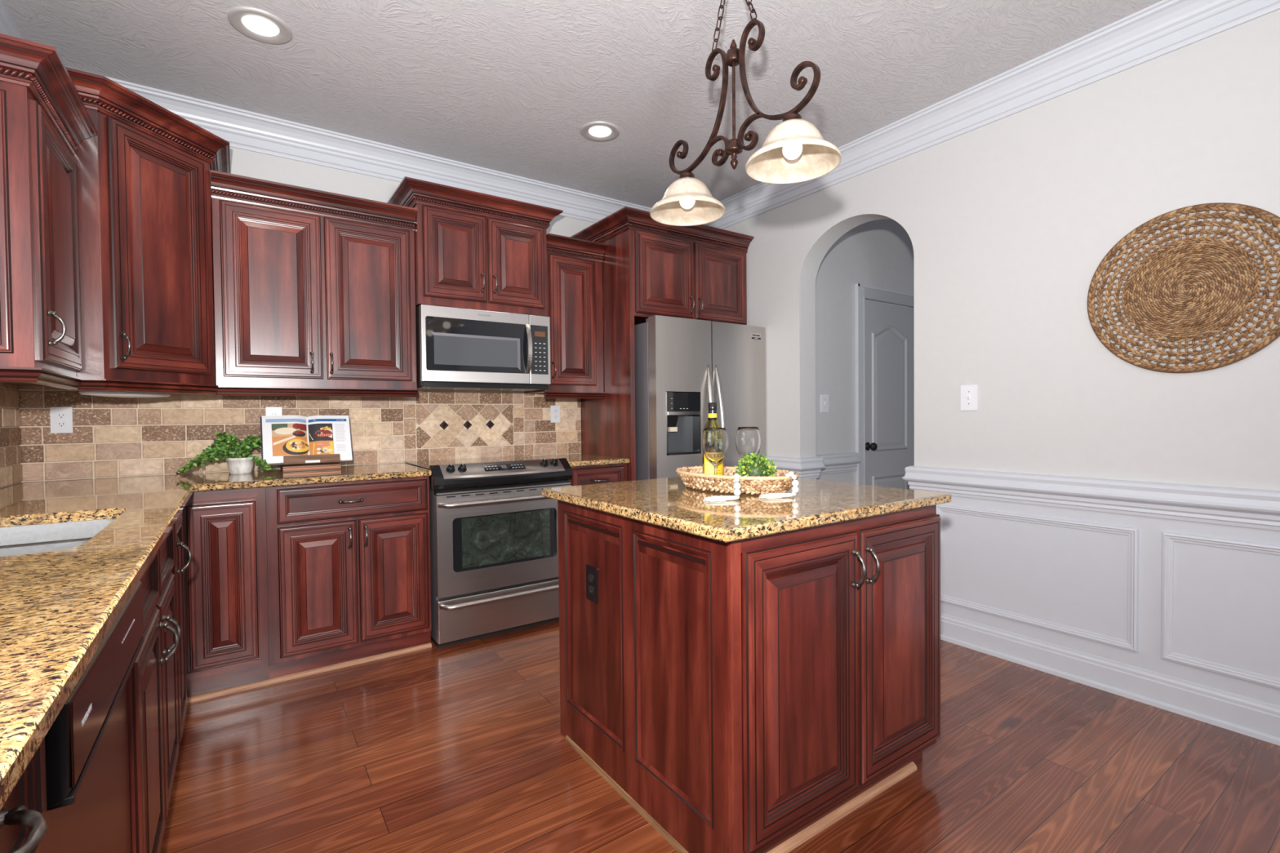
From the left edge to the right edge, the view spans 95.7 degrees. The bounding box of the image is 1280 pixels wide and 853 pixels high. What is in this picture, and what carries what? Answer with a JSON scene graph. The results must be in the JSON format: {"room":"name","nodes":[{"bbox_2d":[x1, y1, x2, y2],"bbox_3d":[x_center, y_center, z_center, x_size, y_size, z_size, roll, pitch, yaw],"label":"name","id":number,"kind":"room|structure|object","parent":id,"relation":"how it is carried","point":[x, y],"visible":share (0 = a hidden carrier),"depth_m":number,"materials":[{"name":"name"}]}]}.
{"room":"kitchen","nodes":[
{"label":"kitchen","id":0,"kind":"room"},
{"bbox_2d":[18,146,595,482],"bbox_3d":[-1.196,-0.244,3.678,4.120,2.731,0.169,-1,1,-35],"label":"wall","id":1,"kind":"structure","parent":0,"point":[112,437],"depth_m":3.10,"materials":[{"name":"beige tile"}]},
{"bbox_2d":[49,407,73,433],"bbox_3d":[-2.603,-0.029,2.608,0.072,0.117,0.008,-1,1,-35],"label":"wall outlet","id":2,"kind":"object","parent":1,"relation":"attached to","point":[61,418],"visible":1,"depth_m":2.61,"materials":[{"name":"white plastic"}]},
{"bbox_2d":[56,413,66,418],"bbox_3d":[-2.602,-0.048,2.606,0.032,0.027,0.003,-1,1,-35],"label":"receptacle","id":3,"kind":"object","parent":2,"relation":"attached to","point":[59,415],"depth_m":2.61,"materials":[{"name":"white plastic"}]},
{"bbox_2d":[56,421,66,427],"bbox_3d":[-2.601,-0.009,2.607,0.032,0.027,0.003,-1,1,-35],"label":"receptacle","id":4,"kind":"object","parent":2,"relation":"attached to","point":[59,424],"depth_m":2.61,"materials":[{"name":"white plastic"}]},
{"bbox_2d":[266,407,281,415],"bbox_3d":[-1.937,-0.044,3.068,0.072,0.117,0.008,-1,1,-35],"label":"wall outlet","id":5,"kind":"object","parent":1,"relation":"attached to","point":[269,411],"visible":0.32,"depth_m":3.07,"materials":[{"name":"white plastic"}]},
{"bbox_2d":[270,412,277,415],"bbox_3d":[-1.936,-0.063,3.066,0.032,0.027,0.003,-1,1,-35],"label":"receptacle","id":6,"kind":"object","parent":5,"relation":"attached to","point":[271,413],"depth_m":3.06,"materials":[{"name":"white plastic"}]},
{"bbox_2d":[210,169,417,396],"bbox_3d":[-1.665,-0.657,3.021,0.893,1.004,0.403,-1,1,-35],"label":"upper cabinet","id":7,"kind":"object","parent":1,"relation":"attached to","point":[314,290],"visible":0.99,"depth_m":2.87,"materials":[{"name":"brown wood"}]},
{"bbox_2d":[386,176,563,316],"bbox_3d":[-0.971,-0.991,3.466,0.916,0.639,0.454,-1,1,-35],"label":"upper cabinet","id":8,"kind":"object","parent":1,"relation":"attached to","point":[473,250],"visible":0.88,"depth_m":3.29,"materials":[{"name":"brown wood"}]},
{"bbox_2d":[415,304,551,391],"bbox_3d":[-0.960,-0.443,3.467,0.757,0.442,0.459,-1,1,-35],"label":"microwave","id":9,"kind":"object","parent":8,"relation":"attached to","point":[458,348],"visible":1,"depth_m":3.29,"materials":[{"name":"silver metal"}]},
{"bbox_2d":[550,405,559,422],"bbox_3d":[-0.584,-0.086,4.003,0.072,0.117,0.008,-1,1,-35],"label":"wall outlet","id":10,"kind":"object","parent":1,"relation":"attached to","point":[554,410],"visible":1,"depth_m":4.00,"materials":[{"name":"white plastic"}]},
{"bbox_2d":[524,233,608,399],"bbox_3d":[-0.491,-0.683,3.831,0.426,1.004,0.403,-1,1,-35],"label":"upper cabinet","id":11,"kind":"object","parent":1,"relation":"attached to","point":[574,265],"visible":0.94,"depth_m":3.71,"materials":[{"name":"brown wood"}]},
{"bbox_2d":[1,0,1162,208],"bbox_3d":[2.018,-1.650,1.426,7.000,0.100,7.600,-1,1,-35],"label":"ceiling","id":12,"kind":"structure","parent":0,"point":[509,86],"depth_m":2.54,"materials":[{"name":"grey paint"}]},
{"bbox_2d":[227,6,292,44],"bbox_3d":[-1.496,-1.578,2.286,0.214,0.011,0.214,-1,1,-35],"label":"recessed light","id":13,"kind":"object","parent":12,"relation":"in","point":[258,28],"visible":1,"depth_m":2.28,"materials":[{"name":"grey metal"}]},
{"bbox_2d":[580,121,619,141],"bbox_3d":[-0.217,-1.606,3.160,0.214,0.011,0.214,-1,1,-35],"label":"recessed light","id":14,"kind":"object","parent":12,"relation":"in","point":[602,133],"visible":1,"depth_m":3.15,"materials":[{"name":"grey metal"}]},
{"bbox_2d":[649,0,841,226],"bbox_3d":[0.315,-1.192,1.952,0.282,0.801,0.782,-1,1,-35],"label":"pendant light","id":15,"kind":"object","parent":12,"relation":"hanging from","point":[794,150],"visible":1,"depth_m":1.89,"materials":[{"name":"brown metal"}]},
{"bbox_2d":[160,620,1279,852],"bbox_3d":[2.045,1.181,1.478,7.000,0.100,7.600,-1,1,-35],"label":"floor","id":16,"kind":"structure","parent":0,"point":[458,748],"depth_m":1.90,"materials":[{"name":"brown wood"}]},
{"bbox_2d":[0,737,48,852],"bbox_3d":[-0.729,0.739,0.272,0.640,0.882,0.538,-1,1,-35],"label":"base cabinet","id":17,"kind":"object","parent":16,"relation":"on","point":[24,814],"visible":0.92,"depth_m":0.58,"materials":[{"name":"brown wood"}]},
{"bbox_2d":[44,581,144,852],"bbox_3d":[-1.054,0.734,0.747,0.586,0.862,0.604,-1,1,-35],"label":"dishwasher","id":18,"kind":"object","parent":16,"relation":"on","point":[86,753],"visible":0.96,"depth_m":0.84,"materials":[{"name":"black metal"}]},
{"bbox_2d":[126,525,181,852],"bbox_3d":[-1.477,0.726,1.354,0.640,0.882,0.868,-1,1,-35],"label":"base cabinet","id":19,"kind":"object","parent":16,"relation":"on","point":[152,680],"visible":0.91,"depth_m":1.40,"materials":[{"name":"brown wood"}]},
{"bbox_2d":[171,511,191,746],"bbox_3d":[-1.822,0.721,1.853,0.640,0.882,0.341,-1,1,-35],"label":"base cabinet","id":20,"kind":"object","parent":16,"relation":"on","point":[178,570],"visible":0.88,"depth_m":1.97,"materials":[{"name":"brown wood"}]},
{"bbox_2d":[181,486,269,737],"bbox_3d":[-2.093,0.712,2.431,0.885,0.882,0.912,-1,1,-35],"label":"base cabinet","id":21,"kind":"object","parent":16,"relation":"on","point":[225,579],"visible":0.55,"depth_m":2.47,"materials":[{"name":"brown wood"}]},
{"bbox_2d":[0,462,431,809],"bbox_3d":[-1.125,0.260,1.640,1.583,0.030,3.288,-1,1,-35],"label":"countertop","id":22,"kind":"structure","parent":21,"relation":"on","point":[57,608],"depth_m":1.00,"materials":[{"name":"stone"}]},
{"bbox_2d":[0,518,115,556],"bbox_3d":[-1.531,0.371,1.368,0.460,0.172,0.740,-1,1,-35],"label":"sink","id":23,"kind":"object","parent":22,"relation":"in","point":[48,537],"visible":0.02,"depth_m":1.65,"materials":[{"name":"ceramic"}]},
{"bbox_2d":[0,539,88,556],"bbox_3d":[-1.420,0.373,1.206,0.460,0.172,0.347,-1,1,-35],"label":"basin","id":24,"kind":"object","parent":23,"relation":"in","point":[43,548],"depth_m":1.39,"materials":[{"name":"metal"}]},
{"bbox_2d":[174,431,275,476],"bbox_3d":[-1.982,0.125,2.786,0.388,0.213,0.218,-1,1,-35],"label":"potted plant","id":25,"kind":"object","parent":22,"relation":"on","point":[226,447],"visible":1,"depth_m":2.78,"materials":[{"name":"green plant"}]},
{"bbox_2d":[280,453,341,471],"bbox_3d":[-1.730,0.129,3.042,0.260,0.191,0.234,-1,1,-35],"label":"book stand","id":26,"kind":"object","parent":22,"relation":"on","point":[329,461],"visible":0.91,"depth_m":2.95,"materials":[{"name":"brown wood"}]},
{"bbox_2d":[260,415,353,466],"bbox_3d":[-1.721,0.066,3.005,0.408,0.251,0.127,-1,1,-35],"label":"cookbook","id":27,"kind":"object","parent":26,"relation":"on","point":[282,436],"visible":1,"depth_m":3.00,"materials":[{"name":"white paper"}]},
{"bbox_2d":[265,418,309,456],"bbox_3d":[-1.792,0.057,2.953,0.188,0.200,0.028,-1,-21,-35],"label":"photo","id":28,"kind":"object","parent":27,"relation":"attached to","point":[283,437],"depth_m":2.94,"materials":[{"name":"multicoloured paper"}]},
{"bbox_2d":[307,418,346,454],"bbox_3d":[-1.643,0.057,3.057,0.180,0.205,0.019,-1,-21,-35],"label":"photo","id":29,"kind":"object","parent":27,"relation":"attached to","point":[325,436],"depth_m":3.05,"materials":[{"name":"multicoloured paper"}]},
{"bbox_2d":[265,475,431,684],"bbox_3d":[-1.513,0.697,2.987,0.702,0.882,0.657,-1,1,-35],"label":"base cabinet","id":30,"kind":"object","parent":16,"relation":"on","point":[348,570],"visible":0.98,"depth_m":2.73,"materials":[{"name":"brown wood"}]},
{"bbox_2d":[404,455,572,648],"bbox_3d":[-0.873,0.654,3.371,0.779,0.941,0.718,-1,1,-35],"label":"range","id":31,"kind":"object","parent":16,"relation":"on","point":[494,533],"visible":0.92,"depth_m":3.08,"materials":[{"name":"grey metal"}]},
{"bbox_2d":[404,455,550,468],"bbox_3d":[-0.916,0.206,3.419,0.777,0.006,0.570,-1,1,-35],"label":"cooktop","id":32,"kind":"object","parent":31,"relation":"in","point":[436,464],"depth_m":3.34,"materials":[{"name":"black glass"}]},
{"bbox_2d":[567,462,626,485],"bbox_3d":[-0.402,0.671,3.754,0.418,0.882,0.657,-1,1,-35],"label":"base cabinet","id":33,"kind":"object","parent":16,"relation":"on","point":[614,473],"visible":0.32,"depth_m":3.51,"materials":[{"name":"brown wood"}]},
{"bbox_2d":[534,453,629,466],"bbox_3d":[-0.414,0.214,3.752,0.421,0.030,0.620,-1,1,-35],"label":"countertop","id":34,"kind":"structure","parent":33,"relation":"on","point":[574,460],"depth_m":3.58,"materials":[{"name":"stone"}]},
{"bbox_2d":[569,206,754,481],"bbox_3d":[0.165,-0.116,4.097,1.083,2.432,0.724,-1,1,-35],"label":"tall cabinet","id":35,"kind":"object","parent":16,"relation":"on","point":[651,267],"visible":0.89,"depth_m":3.77,"materials":[{"name":"brown wood"}]},
{"bbox_2d":[634,315,765,480],"bbox_3d":[0.284,0.200,4.049,0.936,1.760,0.869,-1,1,-35],"label":"refrigerator","id":36,"kind":"object","parent":16,"relation":"on","point":[682,366],"visible":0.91,"depth_m":3.65,"materials":[{"name":"grey metal"}]},
{"bbox_2d":[557,500,940,852],"bbox_3d":[0.354,0.696,2.004,0.928,0.884,0.978,-1,1,-35],"label":"kitchen island","id":37,"kind":"object","parent":16,"relation":"on","point":[750,695],"visible":0.92,"depth_m":1.61,"materials":[{"name":"brown wood"}]},
{"bbox_2d":[588,573,593,582],"bbox_3d":[-0.165,0.510,1.951,0.003,0.027,0.032,-1,1,-35],"label":"receptacle","id":38,"kind":"object","parent":37,"relation":"attached to","point":[590,575],"depth_m":1.95,"materials":[{"name":"black plastic"}]},
{"bbox_2d":[588,585,593,594],"bbox_3d":[-0.165,0.549,1.952,0.003,0.027,0.032,-1,1,-35],"label":"receptacle","id":39,"kind":"object","parent":37,"relation":"attached to","point":[590,587],"depth_m":1.95,"materials":[{"name":"black plastic"}]},
{"bbox_2d":[542,474,951,542],"bbox_3d":[0.329,0.238,2.017,1.000,0.030,0.980,-1,1,-35],"label":"island countertop","id":40,"kind":"structure","parent":37,"relation":"on","point":[666,502],"depth_m":1.73,"materials":[{"name":"stone"}]},
{"bbox_2d":[675,465,799,495],"bbox_3d":[0.333,0.187,2.046,0.328,0.069,0.486,-2,1,-45],"label":"woven tray","id":41,"kind":"object","parent":40,"relation":"on","point":[691,477],"visible":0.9,"depth_m":1.91,"materials":[{"name":"wicker"}]},
{"bbox_2d":[702,402,723,485],"bbox_3d":[0.264,0.062,2.103,0.076,0.299,0.078,-1,1,-10],"label":"wine bottle","id":42,"kind":"object","parent":41,"relation":"in","point":[708,467],"visible":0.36,"depth_m":2.08,"materials":[{"name":"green glass"}]},
{"bbox_2d":[702,427,728,487],"bbox_3d":[0.261,0.109,2.005,0.093,0.210,0.093,-1,1,-35],"label":"wine glass","id":43,"kind":"object","parent":41,"relation":"on","point":[715,442],"visible":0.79,"depth_m":1.97,"materials":[{"name":"clear glass"}]},
{"bbox_2d":[735,426,761,460],"bbox_3d":[0.390,0.107,2.084,0.093,0.210,0.093,-1,1,-35],"label":"wine glass","id":44,"kind":"object","parent":41,"relation":"on","point":[748,439],"visible":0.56,"depth_m":2.05,"materials":[{"name":"clear glass"}]},
{"bbox_2d":[735,450,777,483],"bbox_3d":[0.389,0.147,1.949,0.146,0.135,0.144,-1,1,-35],"label":"boxwood ball","id":45,"kind":"object","parent":41,"relation":"in","point":[760,466],"visible":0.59,"depth_m":1.92,"materials":[{"name":"green plant"}]},
{"bbox_2d":[702,471,799,501],"bbox_3d":[0.347,0.188,1.825,0.319,0.084,0.059,-1,1,-15],"label":"bead garland","id":46,"kind":"object","parent":40,"relation":"on","point":[795,483],"visible":0.99,"depth_m":1.82,"materials":[{"name":"grey"}]},
{"bbox_2d":[815,218,914,483],"bbox_3d":[2.153,-0.297,4.768,2.630,2.731,0.120,-1,1,-35],"label":"wall","id":47,"kind":"structure","parent":0,"point":[878,253],"depth_m":4.25,"materials":[{"name":"paint"}]},
{"bbox_2d":[766,452,861,479],"bbox_3d":[1.279,0.269,4.095,0.814,0.142,0.326,-1,1,-35],"label":"trim","id":48,"kind":"structure","parent":47,"relation":"attached to","point":[808,468],"depth_m":3.91,"materials":[{"name":"white paint"}]},
{"bbox_2d":[820,394,828,412],"bbox_3d":[1.313,-0.163,4.106,0.080,0.126,0.016,-1,1,-35],"label":"light switch","id":49,"kind":"object","parent":47,"relation":"attached to","point":[824,397],"visible":1,"depth_m":4.10,"materials":[{"name":"white plastic"}]},
{"bbox_2d":[854,283,914,484],"bbox_3d":[1.998,0.003,4.636,1.009,2.140,0.128,-1,1,-35],"label":"door frame","id":50,"kind":"structure","parent":47,"relation":"attached to","point":[862,291],"depth_m":4.33,"materials":[{"name":"white paint"}]},
{"bbox_2d":[865,299,914,488],"bbox_3d":[2.022,0.048,4.599,0.810,2.030,0.111,-1,1,-35],"label":"door","id":51,"kind":"structure","parent":47,"relation":"in","point":[889,328],"depth_m":4.57,"materials":[{"name":"grey paint"}]},
{"bbox_2d":[723,8,1279,490],"bbox_3d":[2.460,-0.246,1.869,0.160,2.731,7.000,-1,1,-35],"label":"wall","id":52,"kind":"structure","parent":0,"point":[1009,222],"depth_m":2.57,"materials":[{"name":"paint"}]},
{"bbox_2d":[0,0,1279,229],"bbox_3d":[0.814,-1.496,0.718,3.810,0.158,7.000,-1,1,-35],"label":"crown molding","id":53,"kind":"structure","parent":52,"relation":"attached to","point":[1164,27],"depth_m":2.96,"materials":[{"name":"white paint"}]},
{"bbox_2d":[960,384,977,410],"bbox_3d":[1.643,-0.144,2.899,0.016,0.126,0.080,-1,1,-35],"label":"light switch","id":54,"kind":"object","parent":52,"relation":"attached to","point":[969,393],"visible":1,"depth_m":2.90,"materials":[{"name":"white plastic"}]},
{"bbox_2d":[936,504,1139,652],"bbox_3d":[1.792,0.665,2.707,0.013,0.510,0.840,-1,1,-35],"label":"trim panel","id":55,"kind":"object","parent":52,"relation":"attached to","point":[1132,642],"visible":0.77,"depth_m":2.54,"materials":[{"name":"white paint"}]},
{"bbox_2d":[808,478,1279,706],"bbox_3d":[2.468,0.726,1.886,0.164,0.785,7.000,-1,1,-35],"label":"wainscoting","id":56,"kind":"structure","parent":52,"relation":"attached to","point":[1226,602],"depth_m":2.42,"materials":[{"name":"white paint"}]},
{"bbox_2d":[902,465,1279,530],"bbox_3d":[2.975,0.307,1.103,0.204,0.142,5.144,-1,1,-35],"label":"chair rail","id":57,"kind":"object","parent":52,"relation":"attached to","point":[1259,508],"visible":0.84,"depth_m":2.41,"materials":[{"name":"white paint"}]},
{"bbox_2d":[940,613,1279,746],"bbox_3d":[2.989,1.063,1.116,0.194,0.130,5.134,-1,1,-35],"label":"baseboard","id":58,"kind":"structure","parent":52,"relation":"attached to","point":[1255,718],"depth_m":2.39,"materials":[{"name":"white paint"}]},
{"bbox_2d":[1087,202,1279,373],"bbox_3d":[2.096,-0.524,2.222,0.018,0.636,0.636,-1,1,-35],"label":"wall basket","id":59,"kind":"object","parent":52,"relation":"attached to","point":[1131,288],"visible":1,"depth_m":2.21,"materials":[{"name":"wicker"}]},
{"bbox_2d":[1160,530,1279,688],"bbox_3d":[2.318,0.674,1.946,0.013,0.510,0.870,-1,1,-35],"label":"trim panel","id":60,"kind":"object","parent":52,"relation":"attached to","point":[1168,539],"visible":1,"depth_m":2.24,"materials":[{"name":"white paint"}]},
{"bbox_3d":[-0.802,-0.173,-0.383,0.150,2.731,7.000,-1,1,-35],"label":"wall","id":61,"kind":"structure","parent":0,"visible":0},
{"bbox_2d":[0,382,22,488],"bbox_3d":[-1.785,-0.002,1.188,0.012,0.550,3.300,-1,1,-35],"label":"wall","id":62,"kind":"structure","parent":61,"relation":"attached to","point":[11,456],"depth_m":2.42,"materials":[{"name":"beige tile"}]},
{"bbox_2d":[0,33,97,390],"bbox_3d":[-1.997,-0.607,1.806,0.384,0.956,0.602,-1,1,-35],"label":"upper cabinet","id":63,"kind":"object","parent":62,"relation":"attached to","point":[44,117],"visible":1,"depth_m":1.71,"materials":[{"name":"brown wood"}]},
{"bbox_2d":[0,66,231,394],"bbox_3d":[-2.186,-0.708,2.428,0.784,1.139,0.786,-1,1,-35],"label":"upper cabinet","id":64,"kind":"object","parent":61,"relation":"attached to","point":[144,210],"visible":0.72,"depth_m":2.30,"materials":[{"name":"brown wood"}]},
{"bbox_2d":[78,390,170,397],"bbox_3d":[-2.152,-0.151,2.434,0.147,0.060,0.350,0,1,8],"label":"light","id":65,"kind":"object","parent":64,"relation":"attached to","point":[93,393],"visible":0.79,"depth_m":2.37,"materials":[{"name":"white plastic"}]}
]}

